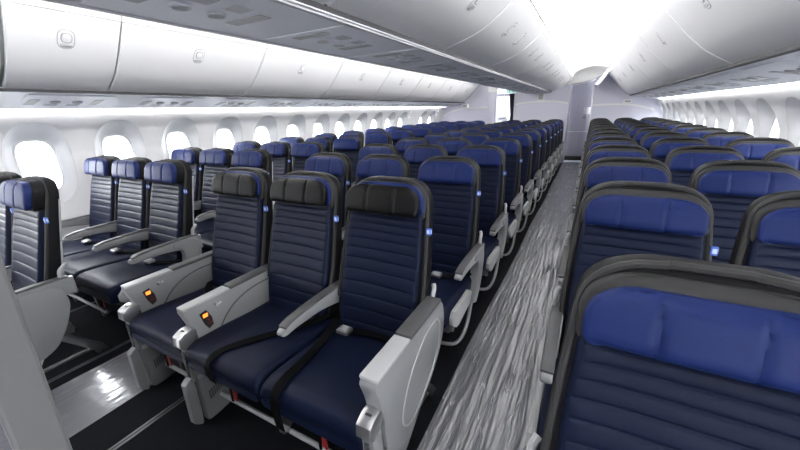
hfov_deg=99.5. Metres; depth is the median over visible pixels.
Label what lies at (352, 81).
bin
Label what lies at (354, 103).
unit
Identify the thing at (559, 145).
passenger seat
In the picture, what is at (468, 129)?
passenger seat
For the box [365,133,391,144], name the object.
passenger seat
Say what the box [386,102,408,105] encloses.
unit
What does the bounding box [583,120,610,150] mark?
passenger seat
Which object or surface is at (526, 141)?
passenger seat
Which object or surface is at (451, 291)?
seat cushion
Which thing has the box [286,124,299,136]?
window
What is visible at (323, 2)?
bin
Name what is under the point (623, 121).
passenger seat
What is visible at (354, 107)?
light
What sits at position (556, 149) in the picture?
passenger seat
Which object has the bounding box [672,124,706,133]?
passenger seat
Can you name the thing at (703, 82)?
unit
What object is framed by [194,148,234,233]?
passenger seat
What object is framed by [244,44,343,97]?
bin
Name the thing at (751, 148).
passenger seat
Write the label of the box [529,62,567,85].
bin
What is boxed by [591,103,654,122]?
trim
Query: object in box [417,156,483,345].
passenger seat
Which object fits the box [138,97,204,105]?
unit
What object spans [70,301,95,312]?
trim
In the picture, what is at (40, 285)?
passenger seat
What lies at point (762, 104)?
wall
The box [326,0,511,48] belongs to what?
bin
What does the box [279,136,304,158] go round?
passenger seat
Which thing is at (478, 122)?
passenger seat
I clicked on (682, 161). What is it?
passenger seat
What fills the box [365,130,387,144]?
passenger seat
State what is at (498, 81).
unit
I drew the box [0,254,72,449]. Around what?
wall partition
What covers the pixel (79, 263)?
seat cushion
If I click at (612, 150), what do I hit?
passenger seat
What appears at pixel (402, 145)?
passenger seat
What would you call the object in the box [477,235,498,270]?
seat cushion
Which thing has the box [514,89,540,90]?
unit
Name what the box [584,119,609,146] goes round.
passenger seat
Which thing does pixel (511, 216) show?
seat cushion
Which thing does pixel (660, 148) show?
passenger seat
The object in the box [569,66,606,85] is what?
wall
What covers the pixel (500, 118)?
cart
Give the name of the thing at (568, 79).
bin
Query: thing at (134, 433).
trim
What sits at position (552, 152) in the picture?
passenger seat
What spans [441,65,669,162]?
wall
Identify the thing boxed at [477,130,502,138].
passenger seat
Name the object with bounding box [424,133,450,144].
passenger seat
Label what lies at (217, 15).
unit
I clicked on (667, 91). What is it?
unit
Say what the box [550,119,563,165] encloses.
passenger seat
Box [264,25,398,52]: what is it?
unit
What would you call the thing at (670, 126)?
passenger seat
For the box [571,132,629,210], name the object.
passenger seat
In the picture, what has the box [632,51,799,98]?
panel
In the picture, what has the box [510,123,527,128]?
passenger seat
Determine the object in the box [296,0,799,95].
trim
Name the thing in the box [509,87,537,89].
unit
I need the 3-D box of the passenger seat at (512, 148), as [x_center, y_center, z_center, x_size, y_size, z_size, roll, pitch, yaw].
[0.952,-0.248,3.514,0.550,1.223,0.760,8,21,27]
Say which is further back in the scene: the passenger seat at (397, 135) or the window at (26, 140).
the passenger seat at (397, 135)
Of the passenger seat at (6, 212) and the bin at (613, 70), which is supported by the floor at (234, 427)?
the passenger seat at (6, 212)
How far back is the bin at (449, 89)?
8.38 m
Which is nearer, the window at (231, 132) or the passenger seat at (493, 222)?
the passenger seat at (493, 222)
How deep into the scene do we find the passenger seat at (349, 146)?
4.56 m
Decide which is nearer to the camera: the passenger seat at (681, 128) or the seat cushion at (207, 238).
the seat cushion at (207, 238)
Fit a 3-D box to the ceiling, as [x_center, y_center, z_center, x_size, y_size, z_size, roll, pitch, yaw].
[1.616,-1.892,2.867,0.761,0.166,12.600,8,21,27]
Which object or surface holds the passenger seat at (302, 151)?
on the floor at (234, 427)
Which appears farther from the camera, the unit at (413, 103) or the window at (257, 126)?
the unit at (413, 103)
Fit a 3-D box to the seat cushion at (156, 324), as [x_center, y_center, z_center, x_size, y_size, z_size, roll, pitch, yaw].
[-1.155,0.526,1.979,0.506,0.137,0.530,8,21,27]
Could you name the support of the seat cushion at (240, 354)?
on the passenger seat at (305, 248)
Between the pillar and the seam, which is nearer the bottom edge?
the pillar
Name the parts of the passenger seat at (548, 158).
backrest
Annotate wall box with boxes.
[537,93,544,100]
[623,99,631,103]
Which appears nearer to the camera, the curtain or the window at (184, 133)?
the window at (184, 133)
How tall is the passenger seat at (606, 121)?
1.223 m
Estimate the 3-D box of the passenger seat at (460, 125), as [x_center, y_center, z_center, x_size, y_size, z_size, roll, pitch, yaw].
[1.408,-1.903,8.460,0.550,1.223,0.760,8,21,27]
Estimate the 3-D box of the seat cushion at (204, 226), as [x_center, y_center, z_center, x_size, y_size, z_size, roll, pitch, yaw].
[-2.079,0.074,3.435,0.506,0.137,0.530,8,21,27]
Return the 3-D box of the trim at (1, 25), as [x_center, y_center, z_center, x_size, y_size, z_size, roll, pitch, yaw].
[-1.248,-2.200,4.892,1.265,0.800,13.450,8,21,27]
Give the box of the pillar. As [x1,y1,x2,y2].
[487,86,497,123]
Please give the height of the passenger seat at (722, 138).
1.223 m
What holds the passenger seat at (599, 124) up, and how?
on the floor at (234, 427)
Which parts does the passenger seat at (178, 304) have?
screen post, plate, control panel, foot plate, screen post, plate, control panel, foot plate, backrest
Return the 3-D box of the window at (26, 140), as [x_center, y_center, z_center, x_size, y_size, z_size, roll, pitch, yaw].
[-3.238,-0.525,3.047,0.020,0.480,0.290,8,21,27]
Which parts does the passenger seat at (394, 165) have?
backrest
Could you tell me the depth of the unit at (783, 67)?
2.10 m
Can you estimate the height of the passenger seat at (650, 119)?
1.223 m
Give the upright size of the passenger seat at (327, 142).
1.223 m
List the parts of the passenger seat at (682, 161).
backrest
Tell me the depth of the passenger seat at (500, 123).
7.96 m
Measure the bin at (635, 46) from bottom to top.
0.544 m
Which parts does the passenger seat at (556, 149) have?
backrest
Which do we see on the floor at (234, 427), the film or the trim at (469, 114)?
the film
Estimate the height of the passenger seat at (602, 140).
1.223 m
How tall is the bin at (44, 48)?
0.544 m
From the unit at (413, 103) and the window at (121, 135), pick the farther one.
the unit at (413, 103)
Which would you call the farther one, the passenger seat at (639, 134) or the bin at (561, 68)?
the bin at (561, 68)
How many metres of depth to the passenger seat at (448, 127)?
7.80 m
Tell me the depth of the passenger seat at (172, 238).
2.58 m
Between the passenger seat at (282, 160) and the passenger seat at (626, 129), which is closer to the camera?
the passenger seat at (282, 160)
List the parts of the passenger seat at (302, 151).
backrest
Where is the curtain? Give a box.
[509,93,514,119]
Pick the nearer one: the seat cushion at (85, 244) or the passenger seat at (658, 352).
the passenger seat at (658, 352)
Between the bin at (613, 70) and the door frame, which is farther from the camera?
the door frame
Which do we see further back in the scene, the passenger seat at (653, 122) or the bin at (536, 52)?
the passenger seat at (653, 122)
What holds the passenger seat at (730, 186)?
on the floor at (234, 427)
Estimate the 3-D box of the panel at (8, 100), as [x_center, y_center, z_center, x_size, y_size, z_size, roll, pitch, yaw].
[-1.346,-1.849,5.130,0.538,0.124,13.550,8,21,27]
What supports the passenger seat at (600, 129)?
on the floor at (234, 427)
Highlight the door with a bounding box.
[564,80,594,158]
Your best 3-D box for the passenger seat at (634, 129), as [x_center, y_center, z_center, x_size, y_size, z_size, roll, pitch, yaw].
[3.528,-0.802,4.924,0.538,1.223,0.760,8,21,27]
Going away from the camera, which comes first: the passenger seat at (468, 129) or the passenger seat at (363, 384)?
the passenger seat at (363, 384)
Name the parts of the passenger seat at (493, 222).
backrest, armrest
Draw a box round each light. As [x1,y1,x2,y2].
[0,107,376,109]
[524,0,644,75]
[667,82,799,97]
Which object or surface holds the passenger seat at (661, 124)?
on the floor at (234, 427)
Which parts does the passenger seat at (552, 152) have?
backrest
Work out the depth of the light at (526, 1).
3.39 m
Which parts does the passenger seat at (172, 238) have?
armrest, backrest, edge trim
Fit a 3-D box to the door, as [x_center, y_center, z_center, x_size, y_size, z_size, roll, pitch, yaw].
[5.294,-3.200,9.946,0.700,2.500,0.085,8,21,27]
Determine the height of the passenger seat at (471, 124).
1.223 m
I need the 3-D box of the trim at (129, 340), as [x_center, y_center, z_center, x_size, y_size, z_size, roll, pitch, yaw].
[-0.458,-0.092,5.123,0.032,0.004,13.350,8,21,27]
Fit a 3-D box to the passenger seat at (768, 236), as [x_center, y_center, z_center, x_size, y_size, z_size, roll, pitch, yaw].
[1.304,0.574,0.999,0.540,1.223,0.760,8,21,27]
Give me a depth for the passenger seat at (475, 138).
4.44 m
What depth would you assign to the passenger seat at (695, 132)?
4.12 m
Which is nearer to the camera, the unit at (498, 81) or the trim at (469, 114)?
the unit at (498, 81)
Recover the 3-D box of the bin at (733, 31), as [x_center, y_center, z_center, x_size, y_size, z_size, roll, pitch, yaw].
[1.713,-1.191,1.790,0.562,0.544,1.298,8,21,27]
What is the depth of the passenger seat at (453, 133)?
5.35 m
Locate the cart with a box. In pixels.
[496,116,509,121]
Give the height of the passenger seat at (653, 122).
1.223 m
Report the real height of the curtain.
1.800 m
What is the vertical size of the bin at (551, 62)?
0.293 m
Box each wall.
[0,107,446,241]
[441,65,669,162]
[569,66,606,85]
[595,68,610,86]
[657,83,799,146]
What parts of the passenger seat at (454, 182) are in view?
backrest, armrest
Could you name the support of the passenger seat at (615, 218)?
on the floor at (234, 427)
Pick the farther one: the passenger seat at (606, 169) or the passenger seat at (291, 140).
the passenger seat at (291, 140)
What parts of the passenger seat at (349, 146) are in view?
backrest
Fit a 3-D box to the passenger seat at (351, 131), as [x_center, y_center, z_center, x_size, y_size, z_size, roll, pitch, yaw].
[-1.011,-1.115,6.329,0.570,1.223,0.760,8,21,27]
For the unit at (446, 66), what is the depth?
3.19 m
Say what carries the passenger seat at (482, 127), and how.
on the floor at (234, 427)
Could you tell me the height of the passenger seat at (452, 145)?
1.223 m
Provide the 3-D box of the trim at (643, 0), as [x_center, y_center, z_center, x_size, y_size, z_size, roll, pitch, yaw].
[2.748,-1.648,2.822,1.265,0.800,13.450,8,21,27]
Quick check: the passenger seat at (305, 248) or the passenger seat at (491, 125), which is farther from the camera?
the passenger seat at (491, 125)
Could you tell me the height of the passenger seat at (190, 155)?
1.223 m
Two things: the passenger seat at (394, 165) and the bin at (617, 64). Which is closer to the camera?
the passenger seat at (394, 165)
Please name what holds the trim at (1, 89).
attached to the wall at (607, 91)
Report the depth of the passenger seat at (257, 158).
3.22 m
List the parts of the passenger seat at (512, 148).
backrest, armrest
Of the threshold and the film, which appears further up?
the threshold
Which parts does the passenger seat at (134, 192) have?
armrest, backrest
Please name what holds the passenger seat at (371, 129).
on the floor at (234, 427)
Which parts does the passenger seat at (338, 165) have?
backrest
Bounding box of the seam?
[2,0,477,85]
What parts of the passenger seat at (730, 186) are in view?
backrest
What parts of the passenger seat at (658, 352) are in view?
backrest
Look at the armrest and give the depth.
1.26 m
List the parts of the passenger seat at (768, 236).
backrest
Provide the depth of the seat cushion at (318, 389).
1.36 m
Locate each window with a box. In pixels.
[12,139,64,190]
[100,134,135,156]
[165,131,190,158]
[215,128,234,147]
[254,126,270,141]
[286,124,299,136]
[746,117,750,132]
[769,116,776,136]
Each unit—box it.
[20,94,115,105]
[81,0,307,31]
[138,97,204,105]
[215,98,264,105]
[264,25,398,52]
[267,100,309,105]
[308,100,342,105]
[340,101,369,105]
[350,48,445,64]
[365,102,389,105]
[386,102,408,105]
[401,62,473,72]
[404,102,420,105]
[434,70,491,77]
[459,75,506,81]
[474,80,516,83]
[489,83,525,86]
[496,89,514,116]
[499,85,531,88]
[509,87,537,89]
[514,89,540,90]
[648,91,672,94]
[656,90,682,93]
[664,87,696,91]
[673,84,712,89]
[688,79,739,86]
[709,73,780,81]
[741,61,799,74]
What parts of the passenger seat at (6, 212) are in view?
backrest, armrest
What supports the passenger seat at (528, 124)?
on the floor at (234, 427)
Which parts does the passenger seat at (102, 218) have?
armrest, armrest, backrest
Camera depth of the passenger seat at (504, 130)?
5.74 m
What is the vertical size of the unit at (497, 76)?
0.015 m
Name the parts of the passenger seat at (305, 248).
backrest, armrest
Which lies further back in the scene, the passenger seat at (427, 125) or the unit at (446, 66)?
the passenger seat at (427, 125)
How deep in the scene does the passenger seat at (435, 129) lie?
7.15 m
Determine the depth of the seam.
2.64 m
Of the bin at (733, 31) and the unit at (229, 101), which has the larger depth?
the unit at (229, 101)
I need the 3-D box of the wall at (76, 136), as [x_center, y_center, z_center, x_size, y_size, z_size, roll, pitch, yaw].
[-1.205,-1.365,6.459,0.257,1.628,16.172,8,21,27]
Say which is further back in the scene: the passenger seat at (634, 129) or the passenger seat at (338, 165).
the passenger seat at (634, 129)
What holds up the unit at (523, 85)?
attached to the panel at (316, 18)
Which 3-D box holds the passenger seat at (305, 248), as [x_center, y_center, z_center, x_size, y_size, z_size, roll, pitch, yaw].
[-0.635,0.386,1.765,0.540,1.223,0.774,8,21,27]
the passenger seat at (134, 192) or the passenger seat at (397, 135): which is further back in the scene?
the passenger seat at (397, 135)
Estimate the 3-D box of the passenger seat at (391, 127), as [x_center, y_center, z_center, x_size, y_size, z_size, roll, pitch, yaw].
[-0.270,-1.574,7.637,0.570,1.223,0.760,8,21,27]
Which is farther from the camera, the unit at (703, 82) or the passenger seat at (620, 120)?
the passenger seat at (620, 120)
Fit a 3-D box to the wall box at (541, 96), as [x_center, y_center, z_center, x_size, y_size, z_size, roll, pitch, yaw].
[3.911,-3.551,9.396,0.180,0.200,0.099,8,21,27]
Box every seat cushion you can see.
[63,236,103,256]
[63,245,139,280]
[75,256,178,304]
[129,286,217,363]
[185,301,331,401]
[194,220,214,233]
[200,231,213,253]
[260,322,386,449]
[429,269,471,328]
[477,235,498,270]
[507,213,515,234]
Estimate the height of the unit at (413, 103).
0.081 m
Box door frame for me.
[561,82,595,162]
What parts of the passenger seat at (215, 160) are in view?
armrest, backrest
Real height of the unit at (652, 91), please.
0.081 m
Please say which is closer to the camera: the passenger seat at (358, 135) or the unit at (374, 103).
the passenger seat at (358, 135)
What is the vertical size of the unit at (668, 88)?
0.081 m
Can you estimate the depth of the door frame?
9.38 m
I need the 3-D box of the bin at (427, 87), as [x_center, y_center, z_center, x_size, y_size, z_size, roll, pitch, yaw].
[0.578,-2.999,7.359,0.562,0.544,1.273,8,21,27]
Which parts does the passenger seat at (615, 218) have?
armrest, backrest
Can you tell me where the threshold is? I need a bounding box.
[563,160,580,162]
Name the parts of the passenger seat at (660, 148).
backrest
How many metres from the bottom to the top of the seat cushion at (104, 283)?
0.137 m
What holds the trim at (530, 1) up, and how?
attached to the wall at (589, 74)
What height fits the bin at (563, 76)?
0.293 m
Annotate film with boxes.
[51,349,151,437]
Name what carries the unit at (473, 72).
attached to the panel at (316, 18)
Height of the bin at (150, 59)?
0.544 m
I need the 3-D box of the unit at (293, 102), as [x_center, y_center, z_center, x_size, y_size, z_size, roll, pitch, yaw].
[-1.609,-1.687,4.715,0.444,0.081,0.540,8,21,27]
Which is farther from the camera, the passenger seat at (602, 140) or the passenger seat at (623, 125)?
the passenger seat at (623, 125)
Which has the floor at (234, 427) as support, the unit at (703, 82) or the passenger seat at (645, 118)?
the passenger seat at (645, 118)
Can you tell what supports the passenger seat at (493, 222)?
on the floor at (234, 427)
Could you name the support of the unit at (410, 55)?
attached to the panel at (316, 18)
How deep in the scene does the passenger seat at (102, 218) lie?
3.07 m
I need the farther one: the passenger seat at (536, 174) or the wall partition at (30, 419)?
the passenger seat at (536, 174)
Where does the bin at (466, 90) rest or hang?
attached to the wall at (607, 91)
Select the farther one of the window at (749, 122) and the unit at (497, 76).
the unit at (497, 76)
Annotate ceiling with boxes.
[532,0,641,73]
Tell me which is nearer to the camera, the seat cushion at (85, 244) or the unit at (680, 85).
the seat cushion at (85, 244)
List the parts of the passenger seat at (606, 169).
armrest, backrest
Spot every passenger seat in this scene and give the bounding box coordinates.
[0,171,76,328]
[0,176,109,372]
[61,155,119,301]
[63,157,151,315]
[75,159,202,313]
[117,167,272,423]
[171,147,204,221]
[185,171,341,433]
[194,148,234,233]
[200,149,274,253]
[232,141,260,151]
[260,141,292,206]
[260,176,443,449]
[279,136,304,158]
[291,142,324,171]
[305,137,332,151]
[305,152,350,255]
[315,133,337,152]
[333,137,363,186]
[339,133,363,145]
[343,130,363,137]
[355,143,397,179]
[355,154,409,184]
[365,128,384,133]
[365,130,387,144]
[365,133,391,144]
[385,126,400,131]
[387,128,405,134]
[390,130,414,146]
[396,138,428,156]
[404,144,447,178]
[405,126,422,130]
[411,128,431,137]
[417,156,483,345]
[421,124,435,127]
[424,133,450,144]
[428,126,446,132]
[436,138,471,155]
[442,124,458,130]
[445,130,467,137]
[455,123,468,129]
[456,145,507,290]
[459,133,489,144]
[461,127,480,132]
[464,121,477,126]
[472,120,484,125]
[475,125,491,129]
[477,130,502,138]
[481,138,522,255]
[486,124,500,127]
[490,127,512,133]
[493,122,508,125]
[499,133,533,231]
[501,125,520,130]
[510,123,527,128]
[512,129,541,214]
[518,122,532,126]
[523,127,547,201]
[524,181,718,449]
[526,254,799,449]
[529,125,551,191]
[535,123,555,183]
[541,121,558,176]
[544,120,561,170]
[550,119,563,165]
[558,157,671,301]
[567,144,650,243]
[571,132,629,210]
[571,137,637,212]
[577,125,619,178]
[578,128,623,178]
[581,123,615,161]
[582,121,613,155]
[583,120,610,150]
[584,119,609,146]
[616,118,635,126]
[618,120,639,127]
[620,121,645,130]
[624,123,651,133]
[627,125,660,138]
[633,128,672,145]
[639,132,687,151]
[640,117,657,121]
[644,118,663,122]
[649,137,709,162]
[650,119,670,124]
[655,120,680,127]
[662,122,691,130]
[664,145,744,186]
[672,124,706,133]
[684,127,725,137]
[688,160,799,263]
[701,131,753,145]
[725,137,794,159]
[729,190,799,277]
[762,146,799,170]
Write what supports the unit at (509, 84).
attached to the panel at (316, 18)
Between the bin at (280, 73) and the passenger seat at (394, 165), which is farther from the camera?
the bin at (280, 73)
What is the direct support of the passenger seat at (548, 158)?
on the floor at (234, 427)
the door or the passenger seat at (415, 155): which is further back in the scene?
the door
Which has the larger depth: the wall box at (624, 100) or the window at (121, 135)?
the wall box at (624, 100)
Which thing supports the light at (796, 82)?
attached to the wall at (762, 104)
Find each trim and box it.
[0,4,478,100]
[0,88,464,102]
[48,339,130,383]
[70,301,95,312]
[108,387,197,449]
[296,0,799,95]
[325,0,573,76]
[444,107,487,124]
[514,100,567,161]
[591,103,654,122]
[612,0,644,64]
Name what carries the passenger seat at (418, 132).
on the floor at (234, 427)
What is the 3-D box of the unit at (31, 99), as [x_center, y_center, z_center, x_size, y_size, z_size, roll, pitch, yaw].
[-2.720,-0.999,2.752,0.444,0.081,0.540,8,21,27]
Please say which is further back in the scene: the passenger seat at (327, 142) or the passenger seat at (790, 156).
the passenger seat at (327, 142)
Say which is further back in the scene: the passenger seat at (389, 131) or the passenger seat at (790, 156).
the passenger seat at (389, 131)
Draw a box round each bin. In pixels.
[0,0,120,90]
[108,16,266,94]
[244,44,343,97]
[312,0,329,4]
[320,59,390,98]
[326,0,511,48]
[369,68,423,99]
[403,74,446,100]
[428,78,463,101]
[443,0,542,66]
[447,82,478,101]
[489,31,555,75]
[513,50,562,81]
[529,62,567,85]
[539,69,570,88]
[546,74,573,90]
[608,71,633,94]
[610,65,640,92]
[613,57,649,90]
[617,46,663,88]
[623,26,686,83]
[633,0,732,76]
[659,0,799,62]
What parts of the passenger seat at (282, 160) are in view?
backrest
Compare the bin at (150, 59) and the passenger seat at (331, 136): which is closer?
the bin at (150, 59)
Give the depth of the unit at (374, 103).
6.61 m
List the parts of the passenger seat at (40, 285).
backrest, armrest, edge trim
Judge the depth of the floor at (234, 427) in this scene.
1.88 m
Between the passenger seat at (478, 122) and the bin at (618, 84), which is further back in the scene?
the passenger seat at (478, 122)
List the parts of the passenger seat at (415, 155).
backrest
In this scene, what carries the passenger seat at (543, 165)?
on the floor at (234, 427)
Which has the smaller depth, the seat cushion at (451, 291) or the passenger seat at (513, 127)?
the seat cushion at (451, 291)
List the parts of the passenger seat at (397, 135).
backrest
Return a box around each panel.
[0,87,461,108]
[42,0,550,93]
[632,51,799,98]
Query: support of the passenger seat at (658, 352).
on the floor at (234, 427)
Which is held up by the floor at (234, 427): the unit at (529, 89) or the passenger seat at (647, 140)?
the passenger seat at (647, 140)
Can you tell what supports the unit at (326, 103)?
attached to the panel at (8, 100)
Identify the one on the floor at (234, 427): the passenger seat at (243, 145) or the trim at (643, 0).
the passenger seat at (243, 145)
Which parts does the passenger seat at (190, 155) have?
backrest, armrest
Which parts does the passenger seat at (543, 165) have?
backrest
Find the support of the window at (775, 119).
in the wall at (762, 104)
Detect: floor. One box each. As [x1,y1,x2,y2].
[42,159,580,449]
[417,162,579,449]
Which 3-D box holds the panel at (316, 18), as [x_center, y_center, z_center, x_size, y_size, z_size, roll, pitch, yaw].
[0.779,-1.770,3.954,0.640,0.040,13.550,8,21,27]
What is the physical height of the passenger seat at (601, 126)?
1.223 m
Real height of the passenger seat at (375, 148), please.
1.223 m
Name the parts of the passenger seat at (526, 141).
backrest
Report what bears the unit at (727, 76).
attached to the panel at (791, 57)
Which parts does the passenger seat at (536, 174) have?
backrest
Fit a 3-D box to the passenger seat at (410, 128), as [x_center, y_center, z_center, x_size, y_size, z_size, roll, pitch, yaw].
[0.206,-1.508,7.390,0.538,1.223,0.760,8,21,27]
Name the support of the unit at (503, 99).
on the floor at (234, 427)

